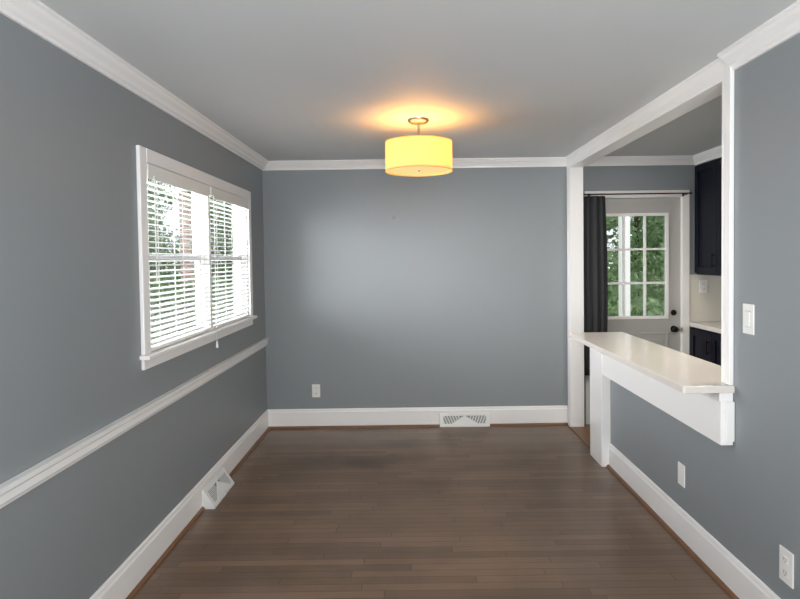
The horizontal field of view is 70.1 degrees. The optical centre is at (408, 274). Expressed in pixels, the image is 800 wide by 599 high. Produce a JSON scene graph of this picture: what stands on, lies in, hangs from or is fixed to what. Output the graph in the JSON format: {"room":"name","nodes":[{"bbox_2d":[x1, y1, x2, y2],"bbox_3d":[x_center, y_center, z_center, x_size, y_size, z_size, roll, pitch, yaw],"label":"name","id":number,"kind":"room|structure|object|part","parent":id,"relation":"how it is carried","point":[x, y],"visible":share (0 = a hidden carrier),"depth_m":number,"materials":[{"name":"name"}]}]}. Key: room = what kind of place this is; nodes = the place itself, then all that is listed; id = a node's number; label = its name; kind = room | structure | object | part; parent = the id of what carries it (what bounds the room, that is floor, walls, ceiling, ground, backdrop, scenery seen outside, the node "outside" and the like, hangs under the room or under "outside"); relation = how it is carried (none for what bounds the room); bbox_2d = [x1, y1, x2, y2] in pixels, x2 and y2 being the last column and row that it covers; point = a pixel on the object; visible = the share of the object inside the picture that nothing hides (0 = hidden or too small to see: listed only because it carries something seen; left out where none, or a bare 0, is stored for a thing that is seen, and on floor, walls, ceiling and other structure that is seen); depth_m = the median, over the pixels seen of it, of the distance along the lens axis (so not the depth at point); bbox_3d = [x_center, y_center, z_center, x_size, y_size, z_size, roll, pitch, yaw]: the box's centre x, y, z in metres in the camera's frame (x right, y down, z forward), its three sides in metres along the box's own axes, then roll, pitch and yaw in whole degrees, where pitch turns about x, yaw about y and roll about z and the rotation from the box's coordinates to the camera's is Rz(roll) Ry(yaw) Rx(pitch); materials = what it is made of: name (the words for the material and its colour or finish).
{"room":"dining room","nodes":[
{"label":"dining room","id":0,"kind":"room"},
{"bbox_2d":[0,13,266,598],"bbox_3d":[-1.376,0.310,1.274,0.110,2.445,7.930,-1,2,0],"label":"wall","id":1,"kind":"structure","parent":0,"point":[71,365],"depth_m":2.33,"materials":[{"name":"grey paint"}]},
{"bbox_2d":[0,0,268,170],"bbox_3d":[-1.298,-0.877,1.290,0.078,0.074,7.830,-1,2,0],"label":"trim","id":2,"kind":"structure","parent":1,"relation":"attached to","point":[35,16],"depth_m":2.48,"materials":[{"name":"white paint"}]},
{"bbox_2d":[0,338,268,508],"bbox_3d":[-1.301,0.727,1.335,0.030,0.074,7.830,-1,2,0],"label":"trim","id":3,"kind":"structure","parent":1,"relation":"attached to","point":[22,483],"depth_m":2.41,"materials":[{"name":"white paint"}]},
{"bbox_2d":[149,192,202,344],"bbox_3d":[-1.388,-0.090,3.319,0.043,0.946,0.870,-1,2,0],"label":"window","id":4,"kind":"structure","parent":1,"relation":"in","point":[193,212],"depth_m":3.71,"materials":[{"name":"white paint"}]},
{"bbox_3d":[-1.402,-0.319,3.313,0.020,0.486,0.870,-1,2,0],"label":"sash","id":5,"kind":"part","parent":4,"relation":"part of","materials":[{"name":"white paint"}]},
{"bbox_3d":[-1.373,0.135,3.326,0.020,0.496,0.870,-1,2,0],"label":"sash","id":6,"kind":"part","parent":4,"relation":"part of","materials":[{"name":"white paint"}]},
{"bbox_2d":[146,163,218,351],"bbox_3d":[-1.312,-0.038,3.321,0.103,1.068,0.882,-1,2,0],"label":"window blind","id":7,"kind":"object","parent":4,"relation":"attached to","point":[155,173],"visible":0.81,"depth_m":3.26,"materials":[{"name":"white plastic"}]},
{"bbox_3d":[-1.330,0.371,3.332,0.050,0.018,0.866,-1,2,0],"label":"rail","id":8,"kind":"part","parent":7,"relation":"part of","materials":[{"name":"white plastic"}]},
{"bbox_3d":[-1.286,-0.043,3.741,0.036,0.950,0.003,-1,2,0],"label":"pull cord","id":9,"kind":"part","parent":7,"relation":"part of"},
{"bbox_2d":[90,410,268,598],"bbox_3d":[-1.298,1.442,1.355,0.016,0.175,7.830,-1,2,0],"label":"baseboard","id":10,"kind":"structure","parent":1,"relation":"attached to","point":[120,584],"depth_m":3.06,"materials":[{"name":"white paint"}]},
{"bbox_2d":[136,145,252,354],"bbox_3d":[-1.359,-0.144,3.777,0.107,1.032,1.964,-1,2,0],"label":"trim","id":11,"kind":"structure","parent":1,"relation":"attached to","point":[144,155],"depth_m":3.17,"materials":[{"name":"white paint"}]},
{"bbox_2d":[126,427,269,598],"bbox_3d":[-1.280,1.520,1.349,0.018,0.019,7.814,-1,2,0],"label":"trim","id":12,"kind":"structure","parent":1,"relation":"attached to","point":[174,543],"depth_m":3.14,"materials":[{"name":"brown wood"}]},
{"bbox_2d":[140,315,256,369],"bbox_3d":[-1.345,0.409,3.792,0.150,0.075,1.994,-1,2,0],"label":"trim","id":13,"kind":"structure","parent":1,"relation":"attached to","point":[161,355],"depth_m":3.38,"materials":[{"name":"white paint"}]},
{"bbox_2d":[211,205,242,323],"bbox_3d":[-1.388,-0.115,4.237,0.043,0.946,0.870,-1,2,0],"label":"window","id":14,"kind":"structure","parent":1,"relation":"in","point":[236,233],"depth_m":4.63,"materials":[{"name":"white paint"}]},
{"bbox_3d":[-1.374,0.110,4.243,0.020,0.496,0.870,-1,2,0],"label":"sash","id":15,"kind":"part","parent":14,"relation":"part of","materials":[{"name":"white paint"}]},
{"bbox_2d":[210,186,249,328],"bbox_3d":[-1.334,-0.121,4.237,0.059,0.952,0.882,-1,2,0],"label":"window blind","id":16,"kind":"object","parent":14,"relation":"attached to","point":[218,194],"visible":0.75,"depth_m":4.21,"materials":[{"name":"white plastic"}]},
{"bbox_3d":[-1.331,0.346,4.250,0.050,0.018,0.866,-1,2,0],"label":"rail","id":17,"kind":"part","parent":16,"relation":"part of","materials":[{"name":"white plastic"}]},
{"bbox_3d":[-1.403,-0.345,4.231,0.020,0.486,0.870,-1,2,0],"label":"sash","id":18,"kind":"part","parent":14,"relation":"part of","materials":[{"name":"white paint"}]},
{"bbox_2d":[209,186,248,313],"bbox_3d":[-1.381,-0.107,3.778,0.110,0.960,1.820,-1,2,0],"label":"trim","id":19,"kind":"structure","parent":1,"relation":"attached to","point":[244,212],"depth_m":4.68,"materials":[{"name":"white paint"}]},
{"bbox_2d":[39,0,797,160],"bbox_3d":[0.820,-0.992,1.298,4.535,0.100,8.050,-1,2,0],"label":"ceiling","id":20,"kind":"structure","parent":0,"point":[290,80],"depth_m":2.62,"materials":[{"name":"paint"}]},
{"bbox_2d":[385,117,452,176],"bbox_3d":[0.064,-0.829,3.678,0.433,0.339,0.433,-1,2,0],"label":"ceiling lamp","id":21,"kind":"object","parent":20,"relation":"attached to","point":[418,155],"visible":1,"depth_m":3.51,"materials":[{"name":"yellow fabric"}]},
{"bbox_3d":[0.064,-0.830,3.678,0.028,0.282,0.028,-1,2,0],"label":"stem","id":22,"kind":"part","parent":21,"relation":"part of","materials":[{"name":"silver metal"}]},
{"bbox_3d":[0.065,-0.759,3.680,0.431,0.190,0.431,-1,2,0],"label":"lamp shade","id":23,"kind":"part","parent":21,"relation":"part of","materials":[{"name":"fabric"}]},
{"bbox_2d":[387,166,450,174],"bbox_3d":[0.066,-0.678,3.683,0.423,0.004,0.423,-1,2,0],"label":"diffuser","id":24,"kind":"object","parent":21,"relation":"attached to","point":[392,170],"depth_m":3.70,"materials":[{"name":"white glass"}]},
{"bbox_2d":[133,424,730,598],"bbox_3d":[0.853,1.551,1.369,4.535,0.100,8.050,-1,2,0],"label":"floor","id":25,"kind":"structure","parent":0,"point":[492,512],"depth_m":3.30,"materials":[{"name":"brown wood"}]},
{"bbox_2d":[202,467,233,508],"bbox_3d":[-1.246,1.402,3.760,0.089,0.120,0.400,-1,2,0],"label":"floor vent","id":26,"kind":"object","parent":25,"relation":"in","point":[220,485],"visible":1,"depth_m":3.70,"materials":[{"name":"white metal"}]},
{"bbox_2d":[568,332,734,466],"bbox_3d":[1.461,0.955,3.524,0.424,0.957,1.870,-1,2,0],"label":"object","id":27,"kind":"structure","parent":25,"relation":"on","point":[688,388],"depth_m":3.26,"materials":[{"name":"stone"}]},
{"bbox_3d":[1.493,0.949,4.312,0.160,0.923,0.266,-1,2,0],"label":"support post","id":28,"kind":"part","parent":27,"relation":"part of","materials":[{"name":"white paint"}]},
{"bbox_2d":[568,332,734,393],"bbox_3d":[1.455,0.493,3.511,0.424,0.034,1.870,-1,2,0],"label":"countertop","id":29,"kind":"structure","parent":27,"relation":"on","point":[685,373],"depth_m":3.18,"materials":[{"name":"stone"}]},
{"bbox_3d":[1.447,0.635,3.380,0.058,0.243,1.577,-1,2,0],"label":"apron panel","id":30,"kind":"part","parent":27,"relation":"part of","materials":[{"name":"white paint"}]},
{"bbox_2d":[690,327,720,365],"bbox_3d":[2.782,0.931,4.866,0.459,0.895,0.735,-1,2,0],"label":"base cabinet","id":31,"kind":"object","parent":25,"relation":"on","point":[705,345],"visible":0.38,"depth_m":4.96,"materials":[{"name":"blue paint"}]},
{"bbox_3d":[2.592,0.876,5.048,0.020,0.760,0.362,-1,2,0],"label":"door","id":32,"kind":"part","parent":31,"relation":"part of","materials":[{"name":"blue paint"}]},
{"bbox_3d":[2.592,0.886,4.682,0.020,0.760,0.362,-1,2,0],"label":"door","id":33,"kind":"part","parent":31,"relation":"part of","materials":[{"name":"blue paint"}]},
{"bbox_3d":[2.782,0.952,4.112,0.459,0.895,0.765,-1,2,0],"label":"base cabinet","id":34,"kind":"object","parent":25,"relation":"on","visible":0},
{"bbox_2d":[689,322,720,333],"bbox_3d":[2.788,0.473,4.465,0.434,0.038,1.518,-1,2,0],"label":"countertop","id":35,"kind":"structure","parent":34,"relation":"on","point":[709,326],"depth_m":5.01,"materials":[{"name":"stone"}]},
{"bbox_2d":[262,165,720,423],"bbox_3d":[0.835,0.169,5.297,4.535,2.445,0.120,-1,2,0],"label":"wall","id":36,"kind":"structure","parent":0,"point":[459,298],"depth_m":5.23,"materials":[{"name":"grey paint"}]},
{"bbox_2d":[312,384,319,396],"bbox_3d":[-0.854,1.073,5.257,0.074,0.120,0.009,-1,2,0],"label":"wall outlet","id":37,"kind":"object","parent":36,"relation":"attached to","point":[315,387],"visible":1,"depth_m":5.25,"materials":[{"name":"white plastic"}]},
{"bbox_2d":[263,157,566,170],"bbox_3d":[0.058,-1.004,5.165,2.793,0.074,0.078,-1,2,0],"label":"trim","id":38,"kind":"structure","parent":36,"relation":"attached to","point":[526,161],"depth_m":5.16,"materials":[{"name":"white paint"}]},
{"bbox_2d":[267,405,567,426],"bbox_3d":[0.079,1.315,5.261,2.773,0.175,0.016,-1,2,0],"label":"baseboard","id":39,"kind":"structure","parent":36,"relation":"attached to","point":[498,414],"depth_m":5.25,"materials":[{"name":"white paint"}]},
{"bbox_2d":[270,423,567,428],"bbox_3d":[0.088,1.393,5.246,2.757,0.019,0.018,-1,2,0],"label":"trim","id":40,"kind":"structure","parent":36,"relation":"attached to","point":[504,424],"depth_m":5.24,"materials":[{"name":"brown wood"}]},
{"bbox_2d":[440,412,489,426],"bbox_3d":[0.514,1.335,5.234,0.460,0.125,0.039,-1,2,0],"label":"air vent","id":41,"kind":"object","parent":36,"relation":"attached to","point":[478,419],"visible":1,"depth_m":5.23,"materials":[{"name":"white metal"}]},
{"bbox_2d":[584,190,689,423],"bbox_3d":[2.097,0.304,5.282,0.955,2.143,0.118,-1,2,0],"label":"trim","id":42,"kind":"structure","parent":36,"relation":"attached to","point":[684,200],"depth_m":5.21,"materials":[{"name":"white paint"}]},
{"bbox_2d":[583,192,691,195],"bbox_3d":[2.050,-0.724,5.154,0.998,0.035,0.081,-1,2,0],"label":"curtain rod","id":43,"kind":"object","parent":36,"relation":"attached to","point":[683,194],"visible":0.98,"depth_m":5.12,"materials":[{"name":"brown metal"}]},
{"bbox_2d":[584,196,607,375],"bbox_3d":[1.691,0.105,5.144,0.215,1.620,0.031,-1,2,0],"label":"curtain","id":44,"kind":"object","parent":43,"relation":"hanging from","point":[595,231],"visible":0.76,"depth_m":5.14,"materials":[{"name":"grey fabric"}]},
{"bbox_2d":[586,155,694,165],"bbox_3d":[2.077,-1.030,5.165,1.060,0.074,0.078,-1,2,0],"label":"trim","id":45,"kind":"structure","parent":36,"relation":"attached to","point":[679,159],"depth_m":5.16,"materials":[{"name":"white paint"}]},
{"bbox_2d":[605,198,679,351],"bbox_3d":[2.099,0.334,5.247,0.810,2.065,0.100,-1,2,0],"label":"door","id":46,"kind":"structure","parent":36,"relation":"in","point":[664,330],"depth_m":5.25,"materials":[{"name":"white paint"}]},
{"bbox_3d":[2.107,0.876,5.269,0.590,0.680,0.006,-1,2,0],"label":"panel","id":47,"kind":"part","parent":46,"relation":"part of","materials":[{"name":"white paint"}]},
{"bbox_3d":[2.447,0.502,5.232,0.062,0.062,0.060,-1,2,0],"label":"knob","id":48,"kind":"part","parent":46,"relation":"part of","materials":[{"name":"brown metal"}]},
{"bbox_2d":[699,280,707,292],"bbox_3d":[2.702,0.109,5.224,0.074,0.120,0.009,-1,2,0],"label":"wall outlet","id":49,"kind":"object","parent":36,"relation":"attached to","point":[703,284],"visible":1,"depth_m":5.22,"materials":[{"name":"white plastic"}]},
{"bbox_2d":[689,274,720,321],"bbox_3d":[2.787,0.215,5.235,0.417,0.435,0.008,-1,2,0],"label":"backsplash","id":50,"kind":"structure","parent":36,"relation":"attached to","point":[703,307],"depth_m":5.23,"materials":[{"name":"tile"}]},
{"bbox_2d":[570,427,589,447],"bbox_3d":[1.527,1.390,4.811,0.142,0.012,0.680,-1,2,0],"label":"floor","id":51,"kind":"structure","parent":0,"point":[583,433],"depth_m":4.95,"materials":[{"name":"brown wood"}]},
{"bbox_2d":[610,33,799,598],"bbox_3d":[1.518,0.271,1.324,0.092,2.445,7.830,-1,2,0],"label":"wall","id":52,"kind":"structure","parent":0,"point":[745,493],"depth_m":2.40,"materials":[{"name":"grey paint"}]},
{"bbox_2d":[565,58,726,162],"bbox_3d":[1.433,-0.999,3.877,0.045,0.047,2.655,-1,2,0],"label":"trim","id":53,"kind":"structure","parent":52,"relation":"attached to","point":[718,64],"depth_m":3.26,"materials":[{"name":"white paint"}]},
{"bbox_2d":[567,66,733,426],"bbox_3d":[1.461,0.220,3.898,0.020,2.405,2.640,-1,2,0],"label":"trim","id":54,"kind":"structure","parent":52,"relation":"attached to","point":[727,72],"depth_m":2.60,"materials":[{"name":"white paint"}]},
{"bbox_2d":[606,464,738,598],"bbox_3d":[1.463,1.499,0.818,0.018,0.019,6.750,-1,2,0],"label":"trim","id":55,"kind":"structure","parent":52,"relation":"attached to","point":[728,591],"depth_m":3.08,"materials":[{"name":"brown wood"}]},
{"bbox_2d":[678,461,684,487],"bbox_3d":[1.479,1.085,3.092,0.007,0.120,0.074,-1,2,0],"label":"blank wall plate","id":56,"kind":"object","parent":52,"relation":"attached to","point":[681,468],"visible":1,"depth_m":3.08,"materials":[{"name":"white plastic"}]},
{"bbox_2d":[609,443,780,598],"bbox_3d":[1.479,1.421,0.816,0.016,0.175,6.750,-1,2,0],"label":"baseboard","id":57,"kind":"structure","parent":52,"relation":"attached to","point":[743,583],"depth_m":2.94,"materials":[{"name":"white paint"}]},
{"bbox_2d":[743,303,754,334],"bbox_3d":[1.466,0.192,2.462,0.010,0.130,0.078,-1,2,0],"label":"light switch","id":58,"kind":"object","parent":52,"relation":"attached to","point":[748,309],"visible":1,"depth_m":2.45,"materials":[{"name":"white plastic"}]},
{"bbox_2d":[717,0,799,70],"bbox_3d":[1.418,-0.876,-0.036,0.078,0.074,5.175,-1,2,0],"label":"trim","id":59,"kind":"structure","parent":52,"relation":"attached to","point":[785,25],"depth_m":2.26,"materials":[{"name":"white paint"}]},
{"bbox_2d":[779,545,793,588],"bbox_3d":[1.479,1.144,2.233,0.009,0.135,0.080,-1,2,0],"label":"wall outlet","id":60,"kind":"object","parent":52,"relation":"attached to","point":[786,558],"visible":1,"depth_m":2.23,"materials":[{"name":"white plastic"}]},
{"bbox_2d":[782,568,787,578],"bbox_3d":[1.476,1.170,2.234,0.003,0.030,0.032,-1,2,0],"label":"receptacle","id":61,"kind":"object","parent":60,"relation":"attached to","point":[784,570],"depth_m":2.24,"materials":[{"name":"white plastic"}]},
{"bbox_2d":[783,555,787,564],"bbox_3d":[1.476,1.118,2.233,0.003,0.030,0.032,-1,2,0],"label":"receptacle","id":62,"kind":"object","parent":60,"relation":"attached to","point":[785,557],"depth_m":2.23,"materials":[{"name":"white plastic"}]},
{"bbox_3d":[3.054,0.251,1.324,0.100,2.445,7.830,-1,2,0],"label":"wall","id":63,"kind":"structure","parent":0,"visible":0},
{"bbox_2d":[693,145,721,275],"bbox_3d":[2.778,-0.529,4.836,0.429,1.074,0.756,-1,2,0],"label":"upper cabinet","id":64,"kind":"object","parent":63,"relation":"attached to","point":[708,170],"visible":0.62,"depth_m":4.98,"materials":[{"name":"blue paint"}]},
{"bbox_3d":[2.624,-0.495,5.026,0.020,0.970,0.373,-1,2,0],"label":"door","id":65,"kind":"part","parent":64,"relation":"part of","materials":[{"name":"blue paint"}]},
{"bbox_3d":[2.592,-1.024,4.822,0.070,0.079,0.756,-1,2,0],"label":"cabinet crown","id":66,"kind":"part","parent":64,"relation":"part of","materials":[{"name":"white paint"}]},
{"bbox_3d":[2.624,-0.484,4.649,0.020,0.970,0.373,-1,2,0],"label":"door","id":67,"kind":"part","parent":64,"relation":"part of","materials":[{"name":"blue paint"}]},
{"label":"outside","id":68,"kind":"structure","parent":0,"visible":0},
{"bbox_2d":[151,273,663,332],"bbox_3d":[0.014,1.044,37.844,90.000,0.200,64.400,-1,2,0],"label":"ground","id":69,"kind":"structure","parent":68,"point":[648,273],"depth_m":24.98,"materials":[{"name":"green plant"}]},
{"bbox_2d":[147,179,162,310],"bbox_3d":[-7.751,-0.892,14.440,3.305,5.598,3.257,-1,2,0],"label":"tree","id":70,"kind":"object","parent":69,"relation":"on","point":[150,221],"visible":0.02,"depth_m":14.26,"materials":[{"name":"green plant"}]},
{"bbox_2d":[147,178,180,302],"bbox_3d":[-9.865,-2.176,20.280,4.110,7.977,5.045,0,2,24],"label":"tree","id":71,"kind":"object","parent":69,"relation":"on","point":[149,180],"visible":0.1,"depth_m":20.63,"materials":[{"name":"green plant"}]},
{"bbox_2d":[175,187,195,327],"bbox_3d":[-4.651,-0.080,12.201,0.340,3.600,0.740,-1,2,0],"label":"brick pillar","id":72,"kind":"structure","parent":69,"relation":"on","point":[176,188],"depth_m":11.88,"materials":[{"name":"red brick"}]},
{"bbox_2d":[150,269,234,339],"bbox_3d":[-5.101,0.858,10.621,7.169,1.983,1.315,-1,2,0],"label":"hedge","id":73,"kind":"object","parent":69,"relation":"on","point":[154,274],"visible":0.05,"depth_m":10.45,"materials":[{"name":"green plant"}]},
{"bbox_2d":[210,198,233,285],"bbox_3d":[-4.844,-1.621,18.591,4.062,6.330,4.133,-1,2,0],"label":"tree","id":74,"kind":"object","parent":69,"relation":"on","point":[216,200],"visible":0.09,"depth_m":18.34,"materials":[{"name":"green plant"}]},
{"bbox_2d":[210,198,233,293],"bbox_3d":[-7.051,-2.586,27.107,5.924,7.841,5.686,-1,2,0],"label":"tree","id":75,"kind":"object","parent":69,"relation":"on","point":[212,234],"visible":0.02,"depth_m":25.76,"materials":[{"name":"green plant"}]},
{"bbox_2d":[618,216,629,315],"bbox_3d":[2.881,0.075,7.616,0.180,3.350,0.180,-1,2,0],"label":"porch post","id":76,"kind":"object","parent":69,"relation":"on","point":[627,218],"visible":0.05,"depth_m":7.56,"materials":[{"name":"white wood"}]},
{"bbox_2d":[606,216,642,315],"bbox_3d":[3.868,-1.390,13.314,2.944,6.106,3.138,0,2,33],"label":"tree","id":77,"kind":"object","parent":69,"relation":"on","point":[612,221],"visible":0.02,"depth_m":13.09,"materials":[{"name":"green plant"}]},
{"bbox_2d":[607,216,663,315],"bbox_3d":[6.626,-2.080,16.246,3.847,7.231,3.583,-1,2,0],"label":"tree","id":78,"kind":"object","parent":69,"relation":"on","point":[635,242],"visible":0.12,"depth_m":15.98,"materials":[{"name":"green plant"}]},
{"bbox_2d":[608,296,663,315],"bbox_3d":[4.309,1.035,9.526,6.178,1.434,1.351,-1,2,0],"label":"hedge","id":79,"kind":"object","parent":69,"relation":"on","point":[612,311],"visible":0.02,"depth_m":9.40,"materials":[{"name":"green plant"}]},
{"bbox_2d":[610,216,663,296],"bbox_3d":[11.908,-2.651,25.573,4.472,8.195,5.884,1,2,44],"label":"tree","id":80,"kind":"object","parent":69,"relation":"on","point":[653,276],"visible":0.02,"depth_m":25.21,"materials":[{"name":"green plant"}]}
]}

